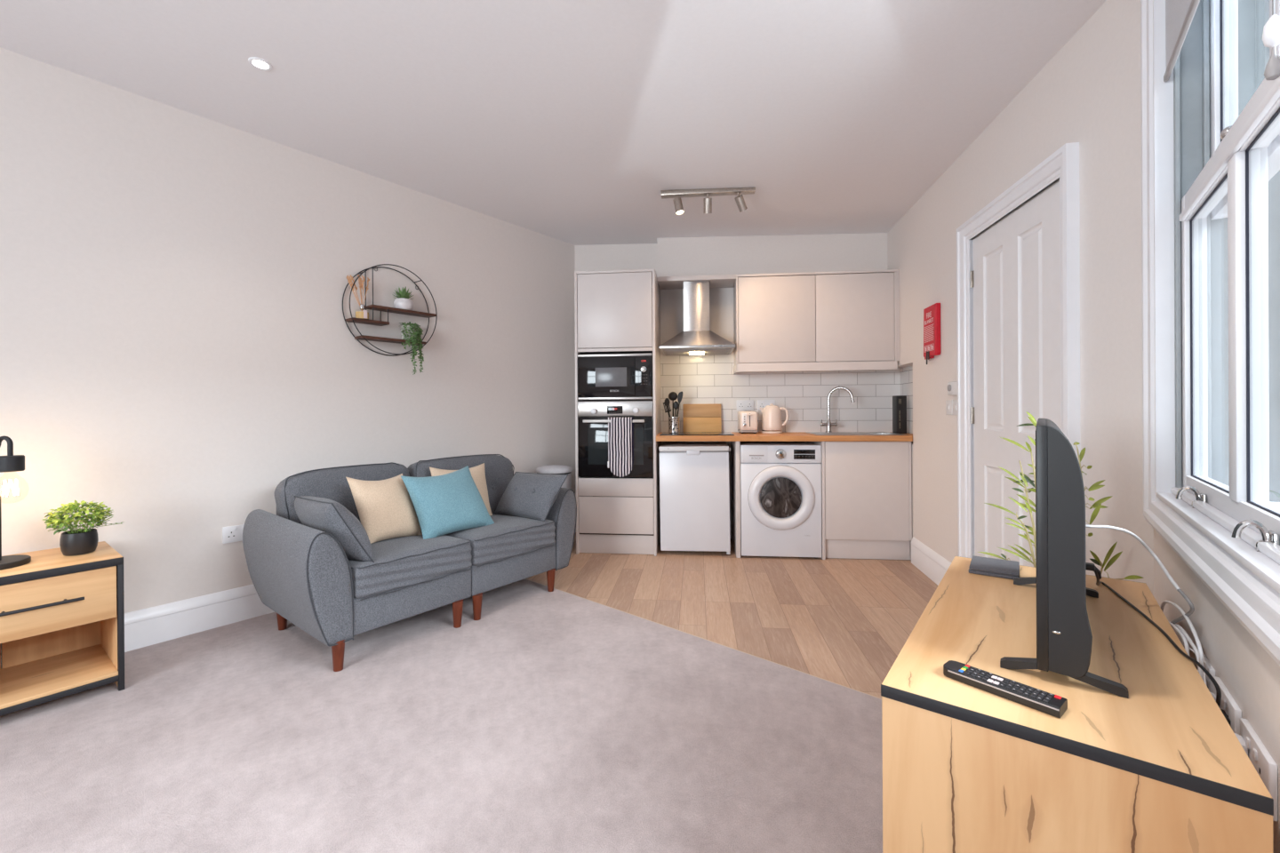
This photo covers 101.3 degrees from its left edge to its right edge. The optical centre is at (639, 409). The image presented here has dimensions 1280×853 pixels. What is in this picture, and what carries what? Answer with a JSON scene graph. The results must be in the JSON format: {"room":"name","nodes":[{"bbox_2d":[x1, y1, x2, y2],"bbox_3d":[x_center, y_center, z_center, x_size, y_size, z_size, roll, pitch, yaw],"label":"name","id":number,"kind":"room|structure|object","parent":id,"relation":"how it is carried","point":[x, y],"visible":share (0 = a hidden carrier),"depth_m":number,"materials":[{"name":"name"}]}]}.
{"room":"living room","nodes":[
{"label":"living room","id":0,"kind":"room"},
{"bbox_2d":[0,47,575,613],"bbox_3d":[-2.164,-0.166,2.883,0.120,2.710,6.650,0,0,37],"label":"wall","id":1,"kind":"structure","parent":0,"point":[177,345],"depth_m":2.73,"materials":[{"name":"paint"}]},
{"bbox_2d":[222,524,244,543],"bbox_3d":[-2.138,0.661,2.801,0.014,0.087,0.147,0,0,37],"label":"wall socket","id":2,"kind":"object","parent":1,"relation":"attached to","point":[230,534],"visible":0.61,"depth_m":2.77,"materials":[{"name":"white plastic"}]},
{"bbox_2d":[0,518,575,668],"bbox_3d":[-2.298,1.046,2.584,0.022,0.187,5.700,0,0,37],"label":"baseboard","id":3,"kind":"structure","parent":1,"relation":"attached to","point":[151,626],"depth_m":2.63,"materials":[{"name":"white wood"}]},
{"bbox_2d":[342,264,437,355],"bbox_3d":[-1.612,-0.642,3.414,0.103,0.578,0.578,0,0,37],"label":"wall shelf","id":4,"kind":"object","parent":1,"relation":"attached to","point":[372,307],"visible":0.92,"depth_m":3.34,"materials":[{"name":"black metal"}]},
{"bbox_2d":[346,274,369,319],"bbox_3d":[-1.743,-0.695,3.242,0.081,0.276,0.145,0,0,37],"label":"dried flowers","id":5,"kind":"object","parent":4,"relation":"on","point":[364,315],"visible":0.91,"depth_m":3.24,"materials":[{"name":"beige plant"}]},
{"bbox_2d":[363,310,367,318],"bbox_3d":[-1.726,-0.601,3.263,0.081,0.088,0.080,0,0,37],"label":"jar","id":6,"kind":"object","parent":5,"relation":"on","point":[364,311],"depth_m":3.24,"materials":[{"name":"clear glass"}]},
{"bbox_2d":[392,287,413,310],"bbox_3d":[-1.567,-0.733,3.479,0.129,0.158,0.132,0,0,37],"label":"succulent","id":7,"kind":"object","parent":4,"relation":"on","point":[403,302],"visible":0.94,"depth_m":3.44,"materials":[{"name":"green plant"}]},
{"bbox_2d":[393,297,413,310],"bbox_3d":[-1.567,-0.691,3.476,0.120,0.074,0.120,0,0,37],"label":"pot","id":8,"kind":"object","parent":4,"relation":"on","point":[403,303],"depth_m":3.43,"materials":[{"name":"white ceramic"}]},
{"bbox_2d":[398,321,423,375],"bbox_3d":[-1.529,-0.403,3.488,0.163,0.348,0.140,0,0,0],"label":"trailing plant","id":9,"kind":"object","parent":4,"relation":"on","point":[409,332],"visible":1,"depth_m":3.46,"materials":[{"name":"green plant"}]},
{"bbox_2d":[0,578,882,852],"bbox_3d":[-1.198,1.130,1.003,3.690,0.010,4.525,0,0,37],"label":"floor","id":10,"kind":"structure","parent":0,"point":[556,721],"depth_m":1.74,"materials":[{"name":"grey carpet"}]},
{"bbox_2d":[0,541,124,716],"bbox_3d":[-2.393,0.864,2.029,0.462,0.534,0.520,0,0,37],"label":"nightstand","id":11,"kind":"object","parent":10,"relation":"on","point":[62,617],"visible":1,"depth_m":2.05,"materials":[{"name":"brown wood"}]},
{"bbox_2d":[0,435,31,570],"bbox_3d":[-2.449,0.349,1.989,0.180,0.495,0.180,0,0,37],"label":"table lamp","id":12,"kind":"object","parent":11,"relation":"on","point":[11,462],"visible":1,"depth_m":2.01,"materials":[{"name":"black metal"}]},
{"bbox_2d":[0,455,24,472],"bbox_3d":[-2.422,0.209,2.018,0.074,0.060,0.074,0,0,37],"label":"socket","id":13,"kind":"object","parent":12,"relation":"attached to","point":[9,463],"depth_m":2.00,"materials":[{"name":"black metal"}]},
{"bbox_2d":[0,644,118,709],"bbox_3d":[-2.407,1.063,2.040,0.422,0.018,0.484,0,0,37],"label":"shelf","id":14,"kind":"object","parent":11,"relation":"attached to","point":[44,678],"depth_m":2.08,"materials":[{"name":"brown wood"}]},
{"bbox_2d":[41,499,122,556],"bbox_3d":[-2.321,0.485,2.173,0.209,0.221,0.213,0,0,0],"label":"potted plant","id":15,"kind":"object","parent":11,"relation":"on","point":[80,541],"visible":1,"depth_m":2.14,"materials":[{"name":"green plant"}]},
{"bbox_2d":[242,454,576,671],"bbox_3d":[-1.214,0.715,3.020,0.875,0.813,1.573,0,0,37],"label":"sofa","id":16,"kind":"object","parent":10,"relation":"on","point":[300,572],"visible":0.76,"depth_m":2.60,"materials":[{"name":"grey fabric"}]},
{"bbox_2d":[293,496,374,562],"bbox_3d":[-1.456,0.556,2.487,0.574,0.292,0.215,0,0,37],"label":"cushion","id":17,"kind":"object","parent":16,"relation":"on","point":[330,516],"visible":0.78,"depth_m":2.35,"materials":[{"name":"grey fabric"}]},
{"bbox_2d":[274,463,413,524],"bbox_3d":[-1.604,0.548,2.905,0.244,0.468,0.685,0,0,37],"label":"cushion","id":18,"kind":"object","parent":16,"relation":"on","point":[332,484],"depth_m":2.77,"materials":[{"name":"grey fabric"}]},
{"bbox_2d":[345,473,422,543],"bbox_3d":[-1.346,0.516,2.778,0.227,0.340,0.320,0,0,37],"label":"cushion","id":19,"kind":"object","parent":16,"relation":"on","point":[385,508],"visible":0.96,"depth_m":2.72,"materials":[{"name":"beige fabric"}]},
{"bbox_2d":[348,535,471,599],"bbox_3d":[-1.272,0.766,2.686,0.560,0.190,0.596,0,0,37],"label":"seat cushion","id":20,"kind":"object","parent":16,"relation":"on","point":[402,566],"depth_m":2.52,"materials":[{"name":"grey fabric"}]},
{"bbox_2d":[400,465,494,539],"bbox_3d":[-1.072,0.513,2.958,0.240,0.342,0.460,0,0,37],"label":"cushion","id":21,"kind":"object","parent":16,"relation":"on","point":[451,502],"visible":0.99,"depth_m":2.88,"materials":[{"name":"teal fabric"}]},
{"bbox_2d":[407,455,513,526],"bbox_3d":[-1.158,0.544,3.488,0.244,0.468,0.759,0,0,37],"label":"cushion","id":22,"kind":"object","parent":16,"relation":"on","point":[499,470],"depth_m":3.53,"materials":[{"name":"fabric"}]},
{"bbox_2d":[429,463,492,515],"bbox_3d":[-1.103,0.515,3.262,0.192,0.337,0.435,0,0,37],"label":"cushion","id":23,"kind":"object","parent":16,"relation":"on","point":[477,473],"visible":0.25,"depth_m":3.32,"materials":[{"name":"beige fabric"}]},
{"bbox_2d":[445,513,555,566],"bbox_3d":[-0.909,0.763,3.161,0.560,0.190,0.596,0,0,37],"label":"seat cushion","id":24,"kind":"object","parent":16,"relation":"on","point":[509,540],"depth_m":2.98,"materials":[{"name":"grey fabric"}]},
{"bbox_2d":[493,472,567,521],"bbox_3d":[-0.697,0.539,3.318,0.548,0.281,0.168,0,0,37],"label":"cushion","id":25,"kind":"object","parent":16,"relation":"on","point":[527,495],"visible":1,"depth_m":3.25,"materials":[{"name":"grey fabric"}]},
{"bbox_2d":[880,556,1273,852],"bbox_3d":[0.937,0.806,1.244,0.502,0.608,1.042,0,0,37],"label":"tv stand","id":26,"kind":"object","parent":10,"relation":"on","point":[1161,768],"visible":0.99,"depth_m":0.88,"materials":[{"name":"brown wood"}]},
{"bbox_2d":[968,555,1019,579],"bbox_3d":[1.100,0.490,1.628,0.127,0.020,0.152,0,0,36],"label":"speaker","id":27,"kind":"object","parent":26,"relation":"on","point":[998,568],"visible":0.92,"depth_m":1.60},
{"bbox_2d":[943,660,1067,718],"bbox_3d":[0.644,0.494,0.938,0.047,0.019,0.180,0,0,-38],"label":"remote control","id":28,"kind":"object","parent":26,"relation":"on","point":[1043,701],"visible":1,"depth_m":0.92,"materials":[{"name":"black plastic"}]},
{"bbox_2d":[977,411,1143,579],"bbox_3d":[1.381,0.562,1.755,0.336,1.112,0.301,0,0,-2],"label":"bamboo plant","id":29,"kind":"object","parent":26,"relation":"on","point":[1097,505],"visible":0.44,"depth_m":1.76,"materials":[{"name":"green plant"}]},
{"bbox_2d":[1000,418,1128,698],"bbox_3d":[0.984,0.265,1.241,0.184,0.473,0.726,0,0,37],"label":"television","id":30,"kind":"object","parent":26,"relation":"on","point":[1064,636],"visible":1,"depth_m":0.96,"materials":[{"name":"black plastic"}]},
{"bbox_2d":[1085,525,1180,591],"bbox_3d":[1.186,0.349,1.292,0.188,0.128,0.123,0,0,37],"label":"cable","id":31,"kind":"object","parent":30,"relation":"attached to","point":[1137,538],"visible":0.91,"depth_m":1.29,"materials":[{"name":"white plastic"}]},
{"bbox_2d":[1085,562,1221,707],"bbox_3d":[1.149,0.476,1.252,0.117,0.170,0.596,0,0,25],"label":"power cable","id":32,"kind":"object","parent":26,"relation":"on","point":[1089,566],"visible":0.96,"depth_m":1.18,"materials":[{"name":"black plastic"}]},
{"bbox_2d":[0,0,1106,245],"bbox_3d":[-0.334,-1.529,2.166,3.950,0.209,7.750,0,0,37],"label":"ceiling","id":33,"kind":"structure","parent":0,"point":[567,121],"depth_m":2.39,"materials":[{"name":"paint"}]},
{"bbox_2d":[248,56,272,71],"bbox_3d":[-1.630,-1.484,2.254,0.086,0.010,0.086,0,0,37],"label":"recessed light","id":34,"kind":"object","parent":33,"relation":"in","point":[259,63],"visible":1,"depth_m":2.25,"materials":[{"name":"white plastic"}]},
{"bbox_2d":[660,187,755,215],"bbox_3d":[0.459,-1.407,3.562,0.630,0.157,0.106,0,0,6],"label":"track light","id":35,"kind":"object","parent":33,"relation":"attached to","point":[676,194],"visible":1,"depth_m":3.54,"materials":[{"name":"silver metal"}]},
{"bbox_2d":[575,232,887,538],"bbox_3d":[0.589,-0.186,4.733,3.500,2.710,0.370,0,0,6],"label":"wall","id":36,"kind":"structure","parent":0,"point":[793,253],"depth_m":4.53,"materials":[{"name":"paint"}]},
{"bbox_2d":[659,280,735,355],"bbox_3d":[0.464,-0.747,4.288,0.580,0.599,0.521,0,0,6],"label":"hood","id":37,"kind":"object","parent":36,"relation":"attached to","point":[696,339],"visible":1,"depth_m":4.27,"materials":[{"name":"metal"}]},
{"bbox_2d":[733,272,815,365],"bbox_3d":[1.097,-0.728,4.328,0.618,0.712,0.305,0,0,6],"label":"upper cabinet","id":38,"kind":"object","parent":36,"relation":"attached to","point":[774,314],"visible":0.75,"depth_m":4.18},
{"bbox_2d":[657,274,735,289],"bbox_3d":[0.472,-1.064,4.393,0.631,0.036,0.309,0,0,6],"label":"shelf","id":39,"kind":"object","parent":38,"relation":"attached to","point":[716,281],"visible":0.94,"depth_m":4.27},
{"bbox_2d":[733,360,897,374],"bbox_3d":[1.401,-0.339,4.294,1.236,0.066,0.308,0,0,6],"label":"pelmet","id":40,"kind":"object","parent":38,"relation":"attached to","point":[890,364],"visible":1,"depth_m":4.14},
{"bbox_2d":[660,353,900,432],"bbox_3d":[1.195,-0.142,4.477,2.040,0.685,0.010,0,0,6],"label":"backsplash","id":41,"kind":"structure","parent":36,"relation":"attached to","point":[709,379],"depth_m":4.46,"materials":[{"name":"white tile"}]},
{"bbox_2d":[736,400,753,410],"bbox_3d":[0.902,-0.035,4.498,0.147,0.087,0.014,0,0,6],"label":"wall socket","id":42,"kind":"object","parent":41,"relation":"attached to","point":[741,404],"visible":1,"depth_m":4.50,"materials":[{"name":"white plastic"}]},
{"bbox_2d":[757,400,775,410],"bbox_3d":[1.077,-0.036,4.479,0.147,0.087,0.014,0,0,6],"label":"wall socket","id":43,"kind":"object","parent":41,"relation":"attached to","point":[761,404],"visible":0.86,"depth_m":4.48,"materials":[{"name":"white plastic"}]},
{"bbox_2d":[815,269,899,362],"bbox_3d":[1.719,-0.732,4.261,0.634,0.712,0.305,0,0,6],"label":"upper cabinet","id":44,"kind":"object","parent":36,"relation":"attached to","point":[857,313],"visible":0.77,"depth_m":4.11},
{"bbox_2d":[527,532,937,698],"bbox_3d":[0.609,1.154,1.601,4.600,0.060,7.100,0,0,6],"label":"floor","id":45,"kind":"structure","parent":0,"point":[844,622],"depth_m":3.08,"materials":[{"name":"brown wood"}]},
{"bbox_2d":[536,464,572,488],"bbox_3d":[-0.702,0.793,4.294,0.298,0.668,0.298,0,0,37],"label":"pedal bin","id":46,"kind":"object","parent":45,"relation":"on","point":[555,469],"visible":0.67,"depth_m":4.21,"materials":[{"name":"grey plastic"}]},
{"bbox_2d":[574,268,661,556],"bbox_3d":[-0.162,0.024,4.333,0.628,2.200,0.572,0,0,6],"label":"tall cabinet","id":47,"kind":"object","parent":45,"relation":"on","point":[616,311],"visible":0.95,"depth_m":4.06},
{"bbox_2d":[577,400,653,477],"bbox_3d":[-0.164,0.231,4.292,0.581,0.586,0.592,0,0,6],"label":"oven","id":48,"kind":"object","parent":47,"relation":"in","point":[593,420],"visible":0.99,"depth_m":4.04,"materials":[{"name":"metal"}]},
{"bbox_2d":[607,417,633,477],"bbox_3d":[-0.147,0.288,3.992,0.203,0.456,0.025,0,0,6],"label":"towel","id":49,"kind":"object","parent":48,"relation":"hanging from","point":[620,430],"visible":1,"depth_m":3.99,"materials":[{"name":"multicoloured fabric"}]},
{"bbox_2d":[577,352,653,400],"bbox_3d":[-0.174,-0.254,4.229,0.577,0.356,0.436,0,0,6],"label":"microwave","id":50,"kind":"object","parent":47,"relation":"in","point":[601,377],"visible":0.98,"depth_m":4.04,"materials":[{"name":"metal"}]},
{"bbox_2d":[658,441,730,554],"bbox_3d":[0.453,0.699,4.272,0.548,0.834,0.531,-1,0,6],"label":"fridge","id":51,"kind":"object","parent":45,"relation":"on","point":[694,482],"visible":1,"depth_m":4.01,"materials":[{"name":"white plastic"}]},
{"bbox_2d":[525,578,881,699],"bbox_3d":[0.112,1.120,2.715,3.657,0.009,0.011,0,0,41],"label":"trim","id":52,"kind":"structure","parent":45,"relation":"on","point":[525,579],"depth_m":2.49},
{"bbox_2d":[730,441,740,558],"bbox_3d":[0.769,0.679,4.228,0.032,0.879,0.560,0,0,6],"label":"end panel","id":53,"kind":"object","parent":45,"relation":"on","point":[735,446],"visible":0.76,"depth_m":3.95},
{"bbox_2d":[740,441,821,558],"bbox_3d":[1.079,0.691,4.174,0.588,0.849,0.601,0,0,6],"label":"washing machine","id":54,"kind":"object","parent":45,"relation":"on","point":[780,482],"visible":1,"depth_m":3.91,"materials":[{"name":"white metal"}]},
{"bbox_2d":[809,441,825,559],"bbox_3d":[1.389,0.675,4.160,0.021,0.879,0.560,0,0,6],"label":"end panel","id":55,"kind":"object","parent":45,"relation":"on","point":[822,444],"visible":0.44,"depth_m":3.88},
{"bbox_2d":[824,441,911,559],"bbox_3d":[1.705,0.673,4.126,0.612,0.876,0.560,0,0,6],"label":"base cabinet","id":56,"kind":"object","parent":45,"relation":"on","point":[868,487],"visible":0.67,"depth_m":3.85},
{"bbox_2d":[656,432,912,441],"bbox_3d":[1.139,0.216,4.181,1.984,0.040,0.593,0,0,6],"label":"countertop","id":57,"kind":"structure","parent":56,"relation":"on","point":[759,436],"depth_m":3.91,"materials":[{"name":"brown wood"}]},
{"bbox_2d":[659,432,734,435],"bbox_3d":[0.458,0.197,4.250,0.570,0.006,0.470,0,0,6],"label":"cooktop","id":58,"kind":"object","parent":57,"relation":"in","point":[663,433],"visible":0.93,"depth_m":4.16,"materials":[{"name":"black glass"}]},
{"bbox_2d":[668,416,679,432],"bbox_3d":[0.280,0.129,4.350,0.096,0.131,0.096,0,0,6],"label":"pot","id":59,"kind":"object","parent":58,"relation":"on","point":[673,421],"visible":0.98,"depth_m":4.31,"materials":[{"name":"metal"}]},
{"bbox_2d":[663,401,671,416],"bbox_3d":[0.234,0.058,4.335,0.089,0.246,0.016,0,0,-3],"label":"slotted turner","id":60,"kind":"object","parent":59,"relation":"in","point":[666,403],"visible":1,"depth_m":4.33,"materials":[{"name":"black plastic"}]},
{"bbox_2d":[668,392,677,416],"bbox_3d":[0.275,0.017,4.370,0.078,0.325,0.046,0,0,6],"label":"ladle","id":61,"kind":"object","parent":59,"relation":"in","point":[672,396],"visible":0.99,"depth_m":4.36,"materials":[{"name":"black plastic"}]},
{"bbox_2d":[673,401,678,416],"bbox_3d":[0.297,0.056,4.328,0.041,0.247,0.019,0,0,26],"label":"spoon","id":62,"kind":"object","parent":59,"relation":"in","point":[676,404],"visible":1,"depth_m":4.32,"materials":[{"name":"black plastic"}]},
{"bbox_2d":[676,392,682,416],"bbox_3d":[0.319,0.016,4.350,0.076,0.328,0.015,0,0,6],"label":"spatula","id":63,"kind":"object","parent":59,"relation":"in","point":[680,395],"visible":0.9,"depth_m":4.35,"materials":[{"name":"black plastic"}]},
{"bbox_2d":[682,403,721,431],"bbox_3d":[0.534,0.075,4.506,0.326,0.244,0.044,0,0,6],"label":"chopping board","id":64,"kind":"object","parent":57,"relation":"on","point":[697,418],"visible":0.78,"depth_m":4.50,"materials":[{"name":"brown wood"}]},
{"bbox_2d":[737,410,757,433],"bbox_3d":[0.890,0.104,4.346,0.146,0.186,0.267,0,0,6],"label":"toaster","id":65,"kind":"object","parent":57,"relation":"on","point":[747,420],"visible":0.98,"depth_m":4.23,"materials":[{"name":"beige metal"}]},
{"bbox_2d":[760,403,788,433],"bbox_3d":[1.099,0.073,4.326,0.174,0.245,0.187,0,0,-36],"label":"kettle","id":66,"kind":"object","parent":57,"relation":"on","point":[772,414],"visible":1,"depth_m":4.27,"materials":[{"name":"beige ceramic"}]},
{"bbox_2d":[820,386,854,432],"bbox_3d":[1.608,0.001,4.280,0.264,0.376,0.060,0,0,20],"label":"tap","id":67,"kind":"object","parent":57,"relation":"on","point":[828,424],"visible":1,"depth_m":4.29,"materials":[{"name":"silver metal"}]},
{"bbox_2d":[804,432,908,435],"bbox_3d":[1.683,0.260,4.138,0.660,0.146,0.430,0,0,6],"label":"sink","id":68,"kind":"object","parent":57,"relation":"in","point":[812,433],"visible":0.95,"depth_m":4.14,"materials":[{"name":"metal"}]},
{"bbox_2d":[892,395,906,433],"bbox_3d":[2.051,0.041,4.147,0.076,0.298,0.091,0,0,6],"label":"box","id":69,"kind":"object","parent":57,"relation":"on","point":[899,402],"visible":0.95,"depth_m":4.10,"materials":[{"name":"black plastic"}]},
{"bbox_2d":[887,0,1153,595],"bbox_3d":[1.932,-0.192,3.109,0.140,2.710,3.150,0,0,9],"label":"wall","id":70,"kind":"structure","parent":0,"point":[1088,94],"depth_m":1.96,"materials":[{"name":"paint"}]},
{"bbox_2d":[899,365,912,433],"bbox_3d":[2.125,-0.072,4.102,0.009,0.535,0.628,0,0,9],"label":"tile backsplash","id":71,"kind":"object","parent":70,"relation":"attached to","point":[906,373],"visible":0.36,"depth_m":4.17,"materials":[{"name":"white tile"}]},
{"bbox_2d":[910,536,951,585],"bbox_3d":[1.902,1.019,3.381,0.022,0.187,0.855,0,0,9],"label":"baseboard","id":72,"kind":"structure","parent":70,"relation":"attached to","point":[931,564],"depth_m":3.47,"materials":[{"name":"white wood"}]},
{"bbox_2d":[923,303,940,364],"bbox_3d":[1.887,-0.482,3.406,0.037,0.375,0.224,0,0,9],"label":"blanket","id":73,"kind":"object","parent":70,"relation":"attached to","point":[932,314],"visible":1,"depth_m":3.35,"materials":[{"name":"red fabric"}]},
{"bbox_2d":[924,324,933,343],"bbox_3d":[1.873,-0.492,3.402,0.002,0.102,0.156,0,0,9],"label":"print","id":74,"kind":"object","parent":73,"relation":"on","point":[931,324],"depth_m":3.39},
{"bbox_2d":[945,400,952,415],"bbox_3d":[1.863,-0.012,3.160,0.014,0.088,0.088,0,0,9],"label":"light switch","id":75,"kind":"object","parent":70,"relation":"attached to","point":[948,403],"visible":1,"depth_m":3.15,"materials":[{"name":"white plastic"}]},
{"bbox_2d":[947,381,957,395],"bbox_3d":[1.835,-0.122,3.065,0.038,0.082,0.144,0,0,9],"label":"thermostat","id":76,"kind":"object","parent":70,"relation":"attached to","point":[952,387],"visible":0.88,"depth_m":3.06,"materials":[{"name":"white plastic"}]},
{"bbox_2d":[956,142,1080,567],"bbox_3d":[1.794,0.048,2.474,0.166,2.134,0.977,0,0,9],"label":"door","id":77,"kind":"structure","parent":70,"relation":"in","point":[1018,282],"depth_m":2.46,"materials":[{"name":"white paint"}]},
{"bbox_2d":[1153,529,1279,852],"bbox_3d":[0.338,-0.157,-0.266,0.300,2.670,4.690,0,0,37],"label":"wall","id":78,"kind":"structure","parent":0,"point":[1250,675],"depth_m":0.99,"materials":[{"name":"paint"}]},
{"bbox_2d":[1168,622,1189,655],"bbox_3d":[1.267,0.538,1.243,0.008,0.066,0.295,0,0,37],"label":"cable","id":79,"kind":"object","parent":78,"relation":"attached to","point":[1186,644],"visible":0.65,"depth_m":1.16,"materials":[{"name":"white plastic"}]},
{"bbox_2d":[1170,589,1194,623],"bbox_3d":[1.274,0.487,1.243,0.023,0.162,0.227,0,0,37],"label":"cable","id":80,"kind":"object","parent":78,"relation":"attached to","point":[1191,605],"visible":0.8,"depth_m":1.17,"materials":[{"name":"white plastic"}]},
{"bbox_2d":[1169,621,1203,680],"bbox_3d":[1.255,0.540,1.217,0.009,0.075,0.390,0,0,37],"label":"cable","id":81,"kind":"object","parent":78,"relation":"attached to","point":[1200,671],"visible":0.6,"depth_m":1.12,"materials":[{"name":"white plastic"}]},
{"bbox_2d":[1202,654,1215,693],"bbox_3d":[1.197,0.576,1.108,0.010,0.087,0.090,0,0,37],"label":"wall socket","id":82,"kind":"object","parent":78,"relation":"attached to","point":[1208,667],"visible":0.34,"depth_m":1.08,"materials":[{"name":"white plastic"}]},
{"bbox_3d":[1.172,0.576,1.103,0.024,0.044,0.044,0,0,37],"label":"plug","id":83,"kind":"object","parent":82,"relation":"attached to","visible":0},
{"bbox_2d":[1160,600,1203,666],"bbox_3d":[1.286,0.519,1.254,0.009,0.106,0.456,0,0,37],"label":"cable","id":84,"kind":"object","parent":83,"relation":"attached to","point":[1196,636],"visible":0.77,"depth_m":1.13,"materials":[{"name":"white plastic"}]},
{"bbox_2d":[1140,0,1279,666],"bbox_3d":[1.026,-0.543,0.613,0.391,1.788,2.305,0,0,37],"label":"window","id":85,"kind":"structure","parent":78,"relation":"attached to","point":[1211,132],"depth_m":1.43,"materials":[{"name":"glass"},{"name":"white painted wood"},{"name":"chrome metal"}]},
{"bbox_2d":[1163,0,1199,81],"bbox_3d":[0.901,-1.139,0.704,0.044,0.380,2.077,0,0,37],"label":"roller blind","id":86,"kind":"object","parent":85,"relation":"attached to","point":[1180,14],"visible":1,"depth_m":1.42,"materials":[{"name":"grey fabric"}]},
{"bbox_2d":[1262,0,1279,79],"bbox_3d":[1.062,-0.936,0.881,0.026,0.764,0.026,0,0,37],"label":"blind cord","id":87,"kind":"object","parent":86,"relation":"hanging from","point":[1271,29],"visible":1,"depth_m":0.88,"materials":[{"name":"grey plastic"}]},
{"bbox_2d":[1213,676,1241,735],"bbox_3d":[1.105,0.577,0.990,0.014,0.087,0.147,0,0,37],"label":"wall socket","id":88,"kind":"object","parent":78,"relation":"attached to","point":[1228,705],"visible":0.44,"depth_m":0.96,"materials":[{"name":"white plastic"}]},
{"bbox_2d":[1219,708,1230,725],"bbox_3d":[1.071,0.582,0.972,0.024,0.044,0.044,0,0,37],"label":"plug","id":89,"kind":"object","parent":88,"relation":"attached to","point":[1222,711],"visible":0.18,"depth_m":0.96,"materials":[{"name":"black plastic"}]},
{"bbox_3d":[1.115,0.581,1.029,0.024,0.044,0.044,0,0,37],"label":"plug","id":90,"kind":"object","parent":88,"relation":"attached to","visible":0},
{"bbox_2d":[1182,644,1206,685],"bbox_3d":[1.179,0.542,1.116,0.010,0.049,0.202,0,0,34],"label":"cable","id":91,"kind":"object","parent":90,"relation":"attached to","point":[1204,680],"visible":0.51,"depth_m":1.06,"materials":[{"name":"white plastic"}]},
{"bbox_2d":[1240,718,1278,821],"bbox_3d":[0.997,0.577,0.850,0.014,0.087,0.147,0,0,37],"label":"wall socket","id":92,"kind":"object","parent":78,"relation":"attached to","point":[1266,767],"visible":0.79,"depth_m":0.82,"materials":[{"name":"white plastic"}]},
{"bbox_2d":[1234,733,1248,757],"bbox_3d":[1.008,0.577,0.888,0.024,0.044,0.044,0,0,37],"label":"plug","id":93,"kind":"object","parent":92,"relation":"attached to","point":[1239,738],"visible":0.2,"depth_m":0.87,"materials":[{"name":"white plastic"}]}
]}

